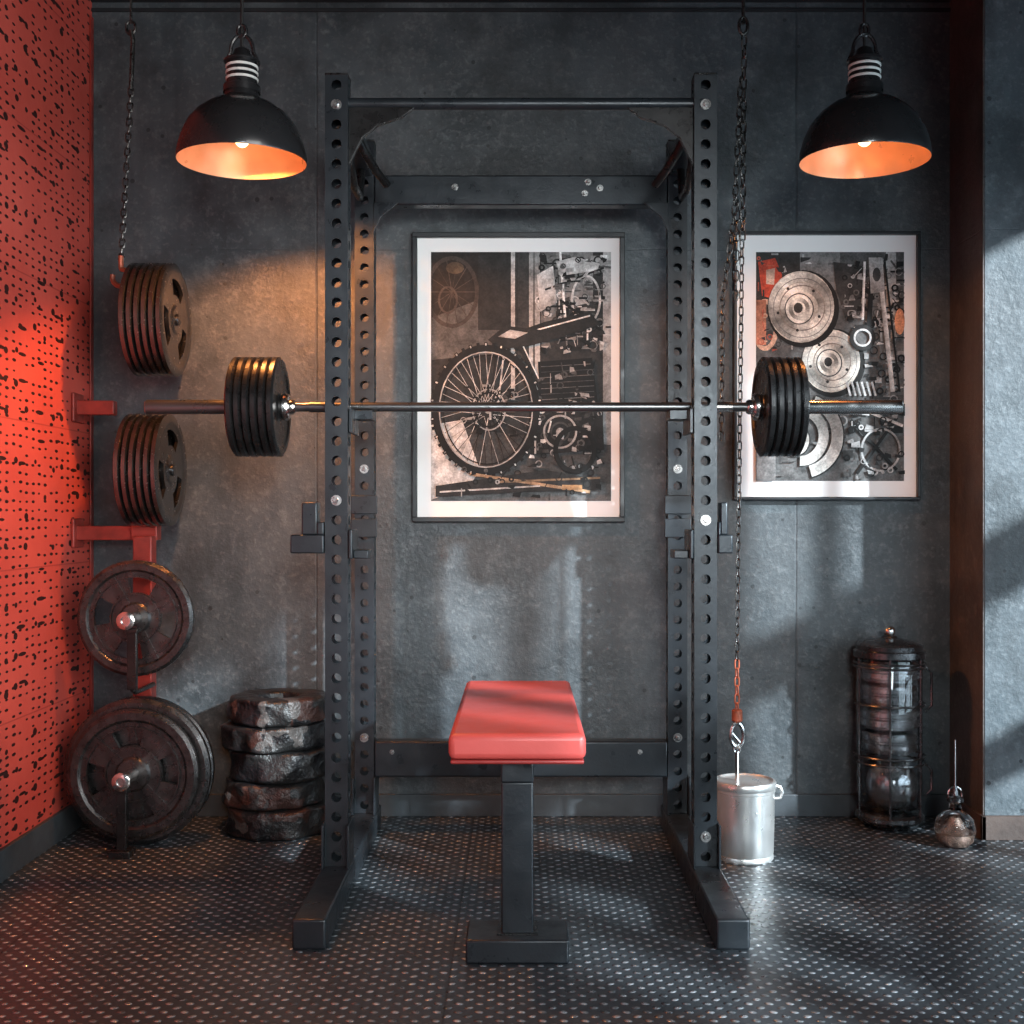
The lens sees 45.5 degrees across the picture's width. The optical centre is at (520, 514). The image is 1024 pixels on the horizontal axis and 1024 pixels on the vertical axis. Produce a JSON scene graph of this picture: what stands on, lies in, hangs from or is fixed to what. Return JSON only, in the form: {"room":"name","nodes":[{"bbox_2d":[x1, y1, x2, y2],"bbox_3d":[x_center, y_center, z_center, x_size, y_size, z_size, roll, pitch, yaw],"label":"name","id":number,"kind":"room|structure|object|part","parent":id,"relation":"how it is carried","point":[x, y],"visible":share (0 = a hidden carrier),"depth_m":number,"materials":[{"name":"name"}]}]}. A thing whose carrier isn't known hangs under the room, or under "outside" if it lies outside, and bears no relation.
{"room":"gym","nodes":[
{"label":"gym","id":0,"kind":"room"},
{"bbox_2d":[0,0,91,847],"bbox_3d":[-1.432,-0.381,1.265,0.100,2.700,5.330,0,0,0],"label":"wall","id":1,"kind":"structure","parent":0,"point":[44,44],"depth_m":3.51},
{"bbox_2d":[0,804,84,882],"bbox_3d":[-1.375,0.926,1.258,0.014,0.085,5.316,0,0,0],"label":"baseboard","id":2,"kind":"structure","parent":1,"relation":"attached to","point":[22,850],"depth_m":3.45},
{"bbox_2d":[89,15,93,715],"bbox_3d":[-1.379,-0.358,3.917,0.006,2.485,0.025,0,0,0],"label":"trim","id":3,"kind":"structure","parent":1,"relation":"attached to","point":[91,19],"depth_m":3.91,"materials":[{"name":"red paint"}]},
{"bbox_2d":[0,817,1023,1023],"bbox_3d":[0.509,1.019,1.315,3.982,0.100,5.430,0,0,0],"label":"floor","id":4,"kind":"structure","parent":0,"point":[852,921],"depth_m":2.85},
{"bbox_2d":[71,314,180,858],"bbox_3d":[-1.172,0.176,3.675,0.274,1.585,0.476,0,0,-33],"label":"storage rack","id":5,"kind":"object","parent":4,"relation":"on","point":[144,538],"visible":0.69,"depth_m":3.70,"materials":[{"name":"red metal"}]},
{"bbox_2d":[112,414,135,525],"bbox_3d":[-1.175,-0.137,3.700,0.020,0.340,0.340,0,0,0],"label":"weight plate","id":6,"kind":"object","parent":5,"relation":"hanging from","point":[120,433],"visible":0.14,"depth_m":3.55,"materials":[{"name":"metal"}]},
{"bbox_2d":[118,263,142,375],"bbox_3d":[-1.160,-0.591,3.700,0.020,0.340,0.340,0,0,0],"label":"weight plate","id":7,"kind":"object","parent":5,"relation":"hanging from","point":[125,278],"visible":0.12,"depth_m":3.56,"materials":[{"name":"metal"}]},
{"bbox_2d":[120,414,143,525],"bbox_3d":[-1.153,-0.137,3.700,0.020,0.340,0.340,0,0,0],"label":"weight plate","id":8,"kind":"object","parent":5,"relation":"hanging from","point":[127,434],"visible":0.16,"depth_m":3.55,"materials":[{"name":"metal"}]},
{"bbox_2d":[68,708,199,839],"bbox_3d":[-1.128,0.753,3.553,0.380,0.380,0.028,0,0,0],"label":"weight plate","id":9,"kind":"object","parent":5,"relation":"on","point":[169,802],"visible":0.95,"depth_m":3.54,"materials":[{"name":"black metal"}]},
{"bbox_2d":[77,560,193,675],"bbox_3d":[-1.130,0.302,3.580,0.340,0.340,0.028,0,0,0],"label":"weight plate","id":10,"kind":"object","parent":5,"relation":"on","point":[159,651],"visible":0.86,"depth_m":3.57,"materials":[{"name":"black metal"}]},
{"bbox_2d":[125,263,149,375],"bbox_3d":[-1.139,-0.591,3.700,0.020,0.340,0.340,0,0,0],"label":"weight plate","id":11,"kind":"object","parent":5,"relation":"hanging from","point":[132,279],"visible":0.19,"depth_m":3.55,"materials":[{"name":"metal"}]},
{"bbox_2d":[127,414,150,525],"bbox_3d":[-1.132,-0.137,3.700,0.020,0.340,0.340,0,0,0],"label":"weight plate","id":12,"kind":"object","parent":5,"relation":"hanging from","point":[134,435],"visible":0.19,"depth_m":3.55,"materials":[{"name":"metal"}]},
{"bbox_2d":[132,263,156,375],"bbox_3d":[-1.117,-0.591,3.700,0.020,0.340,0.340,0,0,0],"label":"weight plate","id":13,"kind":"object","parent":5,"relation":"hanging from","point":[139,280],"visible":0.15,"depth_m":3.56,"materials":[{"name":"metal"}]},
{"bbox_3d":[-1.149,0.516,3.725,0.058,0.905,0.050,0,0,0],"label":"post","id":14,"kind":"part","parent":5,"relation":"part of","materials":[{"name":"red metal"}]},
{"bbox_2d":[140,263,163,375],"bbox_3d":[-1.095,-0.591,3.700,0.020,0.340,0.340,0,0,0],"label":"weight plate","id":15,"kind":"object","parent":5,"relation":"hanging from","point":[147,278],"visible":0.16,"depth_m":3.56,"materials":[{"name":"metal"}]},
{"bbox_2d":[135,414,168,525],"bbox_3d":[-1.111,-0.137,3.700,0.020,0.340,0.340,0,0,0],"label":"weight plate","id":16,"kind":"object","parent":5,"relation":"hanging from","point":[142,433],"visible":0.15,"depth_m":3.56,"materials":[{"name":"metal"}]},
{"bbox_2d":[142,414,177,525],"bbox_3d":[-1.089,-0.137,3.700,0.020,0.340,0.340,0,0,0],"label":"weight plate","id":17,"kind":"object","parent":5,"relation":"hanging from","point":[149,434],"visible":0.24,"depth_m":3.56,"materials":[{"name":"metal"}]},
{"bbox_2d":[147,263,182,375],"bbox_3d":[-1.074,-0.591,3.700,0.020,0.340,0.340,0,0,0],"label":"weight plate","id":18,"kind":"object","parent":5,"relation":"hanging from","point":[154,279],"visible":0.32,"depth_m":3.56,"materials":[{"name":"metal"}]},
{"bbox_2d":[150,414,186,525],"bbox_3d":[-1.067,-0.137,3.700,0.020,0.340,0.340,0,0,0],"label":"weight plate","id":19,"kind":"object","parent":5,"relation":"hanging from","point":[168,511],"visible":0.99,"depth_m":3.66,"materials":[{"name":"metal"}]},
{"bbox_2d":[155,263,191,375],"bbox_3d":[-1.052,-0.591,3.700,0.020,0.340,0.340,0,0,0],"label":"weight plate","id":20,"kind":"object","parent":5,"relation":"hanging from","point":[175,363],"visible":0.99,"depth_m":3.66,"materials":[{"name":"metal"}]},
{"bbox_2d":[64,698,210,844],"bbox_3d":[-1.128,0.753,3.590,0.430,0.430,0.032,0,0,0],"label":"weight plate","id":21,"kind":"object","parent":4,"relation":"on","point":[140,810],"visible":0.39,"depth_m":3.58,"materials":[{"name":"black metal"}]},
{"bbox_2d":[114,696,214,823],"bbox_3d":[-1.128,0.753,3.629,0.430,0.430,0.032,0,0,0],"label":"weight plate","id":22,"kind":"object","parent":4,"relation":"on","point":[178,707],"visible":0.06,"depth_m":3.62,"materials":[{"name":"black metal"}]},
{"bbox_2d":[224,794,324,841],"bbox_3d":[-0.748,0.923,3.755,0.324,0.092,0.324,0,0,0],"label":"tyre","id":23,"kind":"object","parent":4,"relation":"on","point":[284,824],"visible":0.53,"depth_m":3.62,"materials":[{"name":"rubber"}]},
{"bbox_2d":[222,775,324,810],"bbox_3d":[-0.758,0.838,3.751,0.318,0.078,0.322,0,0,16],"label":"tyre","id":24,"kind":"object","parent":23,"relation":"on","point":[248,796],"visible":0.61,"depth_m":3.62,"materials":[{"name":"rubber"}]},
{"bbox_2d":[229,743,324,783],"bbox_3d":[-0.739,0.753,3.756,0.320,0.092,0.324,0,0,31],"label":"tyre","id":25,"kind":"object","parent":24,"relation":"on","point":[288,767],"visible":0.59,"depth_m":3.62,"materials":[{"name":"rubber"}]},
{"bbox_2d":[220,719,324,753],"bbox_3d":[-0.756,0.668,3.751,0.320,0.076,0.320,0,0,-43],"label":"tyre","id":26,"kind":"object","parent":25,"relation":"on","point":[234,737],"visible":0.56,"depth_m":3.62,"materials":[{"name":"rubber"}]},
{"bbox_2d":[226,688,324,727],"bbox_3d":[-0.742,0.590,3.751,0.317,0.080,0.307,0,0,-28],"label":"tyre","id":27,"kind":"object","parent":26,"relation":"on","point":[271,707],"visible":0.97,"depth_m":3.64,"materials":[{"name":"rubber"}]},
{"bbox_2d":[449,681,585,963],"bbox_3d":[-0.008,0.718,3.025,0.294,0.502,0.850,0,0,0],"label":"weight bench","id":28,"kind":"object","parent":4,"relation":"on","point":[517,726],"visible":1,"depth_m":2.67,"materials":[{"name":"red leather"}]},
{"bbox_3d":[-0.008,0.751,2.703,0.070,0.332,0.070,0,0,0],"label":"leg","id":29,"kind":"part","parent":28,"relation":"part of","materials":[{"name":"black metal"}]},
{"bbox_3d":[-0.008,0.915,2.704,0.090,0.003,0.088,0,0,0],"label":"foot plate","id":30,"kind":"part","parent":28,"relation":"part of","materials":[{"name":"black metal"}]},
{"bbox_2d":[290,73,749,949],"bbox_3d":[-0.024,-0.082,3.257,1.131,2.101,1.085,0,0,0],"label":"power rack","id":31,"kind":"object","parent":4,"relation":"on","point":[694,839],"visible":1,"depth_m":3.17,"materials":[{"name":"black metal"}]},
{"bbox_3d":[-0.472,0.934,3.257,0.076,0.069,1.085,0,0,0],"label":"rail","id":32,"kind":"part","parent":31,"relation":"part of","materials":[{"name":"black metal"}]},
{"bbox_3d":[-0.417,0.075,3.171,0.048,0.075,0.107,0,0,0],"label":"hook plate","id":33,"kind":"part","parent":31,"relation":"part of","materials":[{"name":"black metal"}]},
{"bbox_3d":[-0.472,0.039,3.674,0.080,0.056,0.006,0,0,0],"label":"clamp plate","id":34,"kind":"part","parent":31,"relation":"part of","materials":[{"name":"black metal"}]},
{"bbox_3d":[-0.472,-0.031,3.674,0.080,0.056,0.006,0,0,0],"label":"clamp plate","id":35,"kind":"part","parent":31,"relation":"part of","materials":[{"name":"black metal"}]},
{"bbox_2d":[144,393,903,420],"bbox_3d":[0.007,-0.286,3.235,2.005,0.072,0.072,0,0,0],"label":"barbell","id":36,"kind":"object","parent":31,"relation":"on","point":[288,406],"visible":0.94,"depth_m":3.22,"materials":[{"name":"metal"}]},
{"bbox_2d":[224,357,242,456],"bbox_3d":[-0.748,-0.286,3.235,0.020,0.264,0.264,0,0,0],"label":"weight plate","id":37,"kind":"object","parent":36,"relation":"on","point":[228,388],"visible":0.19,"depth_m":3.12,"materials":[{"name":"black metal"}]},
{"bbox_2d":[232,357,250,456],"bbox_3d":[-0.727,-0.286,3.235,0.020,0.264,0.264,0,0,0],"label":"weight plate","id":38,"kind":"object","parent":36,"relation":"on","point":[236,391],"visible":0.28,"depth_m":3.12,"materials":[{"name":"black metal"}]},
{"bbox_2d":[240,357,258,456],"bbox_3d":[-0.706,-0.286,3.235,0.020,0.264,0.264,0,0,0],"label":"weight plate","id":39,"kind":"object","parent":36,"relation":"on","point":[244,395],"visible":0.23,"depth_m":3.12,"materials":[{"name":"black metal"}]},
{"bbox_2d":[248,357,266,456],"bbox_3d":[-0.685,-0.286,3.235,0.020,0.264,0.264,0,0,0],"label":"weight plate","id":40,"kind":"object","parent":36,"relation":"on","point":[252,401],"visible":0.31,"depth_m":3.12,"materials":[{"name":"black metal"}]},
{"bbox_2d":[257,357,274,456],"bbox_3d":[-0.664,-0.286,3.235,0.020,0.264,0.264,0,0,0],"label":"weight plate","id":41,"kind":"object","parent":36,"relation":"on","point":[262,376],"visible":0.24,"depth_m":3.12,"materials":[{"name":"black metal"}]},
{"bbox_2d":[265,357,290,456],"bbox_3d":[-0.643,-0.286,3.235,0.020,0.264,0.264,0,0,0],"label":"weight plate","id":42,"kind":"object","parent":36,"relation":"on","point":[277,379],"visible":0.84,"depth_m":3.18,"materials":[{"name":"black metal"}]},
{"bbox_2d":[751,357,776,456],"bbox_3d":[0.643,-0.286,3.235,0.020,0.264,0.264,0,0,0],"label":"weight plate","id":43,"kind":"object","parent":36,"relation":"on","point":[764,379],"visible":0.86,"depth_m":3.18,"materials":[{"name":"black metal"}]},
{"bbox_2d":[767,357,784,456],"bbox_3d":[0.664,-0.286,3.235,0.020,0.264,0.264,0,0,0],"label":"weight plate","id":44,"kind":"object","parent":36,"relation":"on","point":[779,376],"visible":0.27,"depth_m":3.12,"materials":[{"name":"black metal"}]},
{"bbox_2d":[775,357,793,456],"bbox_3d":[0.685,-0.286,3.235,0.020,0.264,0.264,0,0,0],"label":"weight plate","id":45,"kind":"object","parent":36,"relation":"on","point":[789,401],"visible":0.24,"depth_m":3.12,"materials":[{"name":"black metal"}]},
{"bbox_2d":[783,357,801,456],"bbox_3d":[0.706,-0.286,3.235,0.020,0.264,0.264,0,0,0],"label":"weight plate","id":46,"kind":"object","parent":36,"relation":"on","point":[797,395],"visible":0.29,"depth_m":3.12,"materials":[{"name":"black metal"}]},
{"bbox_2d":[791,357,809,456],"bbox_3d":[0.727,-0.286,3.235,0.020,0.264,0.264,0,0,0],"label":"weight plate","id":47,"kind":"object","parent":36,"relation":"on","point":[805,391],"visible":0.27,"depth_m":3.12,"materials":[{"name":"black metal"}]},
{"bbox_3d":[0.472,0.039,3.674,0.080,0.056,0.006,0,0,0],"label":"clamp plate","id":48,"kind":"part","parent":31,"relation":"part of","materials":[{"name":"black metal"}]},
{"bbox_3d":[0.472,-0.031,3.674,0.080,0.056,0.006,0,0,0],"label":"clamp plate","id":49,"kind":"part","parent":31,"relation":"part of","materials":[{"name":"black metal"}]},
{"bbox_3d":[0.417,0.075,3.171,0.048,0.075,0.107,0,0,0],"label":"hook plate","id":50,"kind":"part","parent":31,"relation":"part of","materials":[{"name":"black metal"}]},
{"bbox_3d":[0.472,0.934,3.257,0.076,0.069,1.085,0,0,0],"label":"rail","id":51,"kind":"part","parent":31,"relation":"part of","materials":[{"name":"black metal"}]},
{"bbox_2d":[717,743,783,865],"bbox_3d":[0.632,0.807,3.450,0.178,0.324,0.178,0,0,44],"label":"metal bucket","id":52,"kind":"object","parent":4,"relation":"on","point":[745,801],"visible":0.88,"depth_m":3.38,"materials":[{"name":"metal"}]},
{"bbox_3d":[0.632,0.758,3.450,0.178,0.022,0.178,0,0,0],"label":"lid","id":53,"kind":"part","parent":52,"relation":"part of","materials":[{"name":"metal"}]},
{"bbox_3d":[0.729,0.781,3.440,0.027,0.046,0.010,0,0,0],"label":"handle","id":54,"kind":"part","parent":52,"relation":"part of","materials":[{"name":"metal"}]},
{"bbox_2d":[853,626,932,831],"bbox_3d":[1.146,0.657,3.795,0.219,0.625,0.219,0,0,45],"label":"glass canister","id":55,"kind":"object","parent":4,"relation":"on","point":[889,755],"visible":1,"depth_m":3.71,"materials":[{"name":"black"}]},
{"bbox_3d":[1.146,0.409,3.795,0.218,0.069,0.218,0,0,0],"label":"lid","id":56,"kind":"part","parent":55,"relation":"part of","materials":[{"name":"black metal"}]},
{"bbox_3d":[1.146,0.362,3.795,0.036,0.036,0.036,0,0,0],"label":"knob","id":57,"kind":"part","parent":55,"relation":"part of","materials":[{"name":"silver metal"}]},
{"bbox_3d":[1.146,0.670,3.795,0.198,0.493,0.198,0,0,0],"label":"glass","id":58,"kind":"part","parent":55,"relation":"part of","materials":[{"name":"black"}]},
{"bbox_2d":[934,740,975,848],"bbox_3d":[1.270,0.811,3.570,0.118,0.315,0.118,0,0,0],"label":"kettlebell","id":59,"kind":"object","parent":4,"relation":"on","point":[954,828],"visible":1,"depth_m":3.54,"materials":[{"name":"silver"}]},
{"bbox_3d":[1.270,0.817,3.570,0.045,0.049,0.006,0,0,0],"label":"ring handle","id":60,"kind":"part","parent":59,"relation":"part of","materials":[{"name":"silver metal"}]},
{"bbox_2d":[90,0,950,1],"bbox_3d":[0.509,-1.701,1.315,3.982,0.100,5.430,0,0,0],"label":"ceiling","id":61,"kind":"structure","parent":0,"point":[90,0],"depth_m":3.92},
{"bbox_2d":[110,0,136,287],"bbox_3d":[-1.210,-1.170,3.720,0.087,0.962,0.044,0,0,0],"label":"hanging chain","id":62,"kind":"object","parent":61,"relation":"hanging from","point":[121,259],"visible":0.98,"depth_m":3.71,"materials":[{"name":"black metal"}]},
{"bbox_2d":[175,0,306,179],"bbox_3d":[-0.732,-1.288,3.200,0.337,0.725,0.337,0,0,0],"label":"pendant lamp","id":63,"kind":"object","parent":61,"relation":"hanging from","point":[238,133],"visible":1,"depth_m":3.16,"materials":[{"name":"black metal"}]},
{"bbox_3d":[-0.732,-1.018,3.200,0.337,0.185,0.337,0,0,0],"label":"lamp shade","id":64,"kind":"part","parent":63,"relation":"part of","materials":[{"name":"black metal"}]},
{"bbox_3d":[-0.732,-1.433,3.200,0.008,0.435,0.008,0,0,0],"label":"cord","id":65,"kind":"part","parent":63,"relation":"part of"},
{"bbox_3d":[-0.732,-1.023,3.200,0.040,0.119,0.040,0,0,0],"label":"bulb","id":66,"kind":"part","parent":63,"relation":"part of","materials":[{"name":"beige glass"}]},
{"bbox_2d":[719,0,748,748],"bbox_3d":[0.607,-0.496,3.450,0.095,2.311,0.051,0,0,0],"label":"chain","id":67,"kind":"object","parent":61,"relation":"hanging from","point":[736,712],"visible":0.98,"depth_m":3.45,"materials":[{"name":"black metal"}]},
{"bbox_2d":[799,0,931,178],"bbox_3d":[0.901,-1.290,3.200,0.337,0.722,0.337,0,0,0],"label":"pendant lamp","id":68,"kind":"object","parent":61,"relation":"hanging from","point":[868,132],"visible":1,"depth_m":3.16,"materials":[{"name":"black metal"}]},
{"bbox_3d":[0.901,-1.435,3.200,0.008,0.432,0.008,0,0,0],"label":"cord","id":69,"kind":"part","parent":68,"relation":"part of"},
{"bbox_3d":[0.901,-1.026,3.200,0.040,0.119,0.040,0,0,0],"label":"bulb","id":70,"kind":"part","parent":68,"relation":"part of","materials":[{"name":"beige glass"}]},
{"bbox_3d":[0.901,-1.021,3.200,0.337,0.185,0.337,0,0,0],"label":"lamp shade","id":71,"kind":"part","parent":68,"relation":"part of","materials":[{"name":"black metal"}]},
{"bbox_2d":[92,2,949,793],"bbox_3d":[0.509,-0.381,3.980,3.982,2.700,0.100,0,0,0],"label":"wall","id":72,"kind":"structure","parent":0,"point":[581,604],"depth_m":3.93,"materials":[{"name":"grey concrete"}]},
{"bbox_2d":[412,232,624,521],"bbox_3d":[-0.008,-0.441,3.913,0.681,0.927,0.031,0,0,0],"label":"framed poster","id":73,"kind":"object","parent":72,"relation":"attached to","point":[497,316],"visible":0.98,"depth_m":3.92,"materials":[{"name":"paper"}]},
{"bbox_2d":[91,8,950,11],"bbox_3d":[0.002,-1.625,3.926,2.768,0.012,0.008,0,0,0],"label":"trim","id":74,"kind":"structure","parent":72,"relation":"attached to","point":[92,9],"depth_m":3.92,"materials":[{"name":"black"}]},
{"bbox_2d":[196,794,950,816],"bbox_3d":[0.002,0.933,3.923,2.768,0.072,0.014,0,0,0],"label":"baseboard","id":75,"kind":"structure","parent":72,"relation":"attached to","point":[392,805],"depth_m":3.92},
{"bbox_2d":[732,231,920,499],"bbox_3d":[0.979,-0.478,3.913,0.598,0.860,0.031,0,0,0],"label":"framed poster","id":76,"kind":"object","parent":72,"relation":"attached to","point":[847,304],"visible":0.95,"depth_m":3.92,"materials":[{"name":"paper"}]},
{"bbox_2d":[756,252,904,480],"bbox_3d":[0.992,-0.477,3.910,0.475,0.735,0.010,0,0,0],"label":"artwork","id":77,"kind":"object","parent":76,"relation":"attached to","point":[841,313],"depth_m":3.91,"materials":[{"name":"paper"}]},
{"bbox_2d":[950,0,984,814],"bbox_3d":[1.383,-0.377,3.788,0.005,2.548,0.283,0,0,0],"label":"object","id":78,"kind":"structure","parent":72,"relation":"attached to","point":[967,17],"depth_m":3.77,"materials":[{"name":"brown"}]},
{"bbox_2d":[855,805,924,831],"bbox_3d":[1.146,0.944,3.795,0.208,0.050,0.208,0,0,0],"label":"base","id":79,"kind":"object","parent":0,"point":[879,819],"depth_m":3.73,"materials":[{"name":"black metal"}]},
{"bbox_2d":[985,0,1023,814],"bbox_3d":[1.893,-0.341,3.788,1.014,2.620,0.285,0,0,0],"label":"wall column","id":80,"kind":"structure","parent":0,"point":[1004,19],"depth_m":3.65,"materials":[{"name":"concrete"}]},
{"bbox_2d":[961,802,1023,839],"bbox_3d":[1.886,0.933,3.773,1.028,0.072,0.285,0,0,0],"label":"baseboard","id":81,"kind":"structure","parent":80,"relation":"attached to","point":[988,827],"depth_m":3.63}
]}

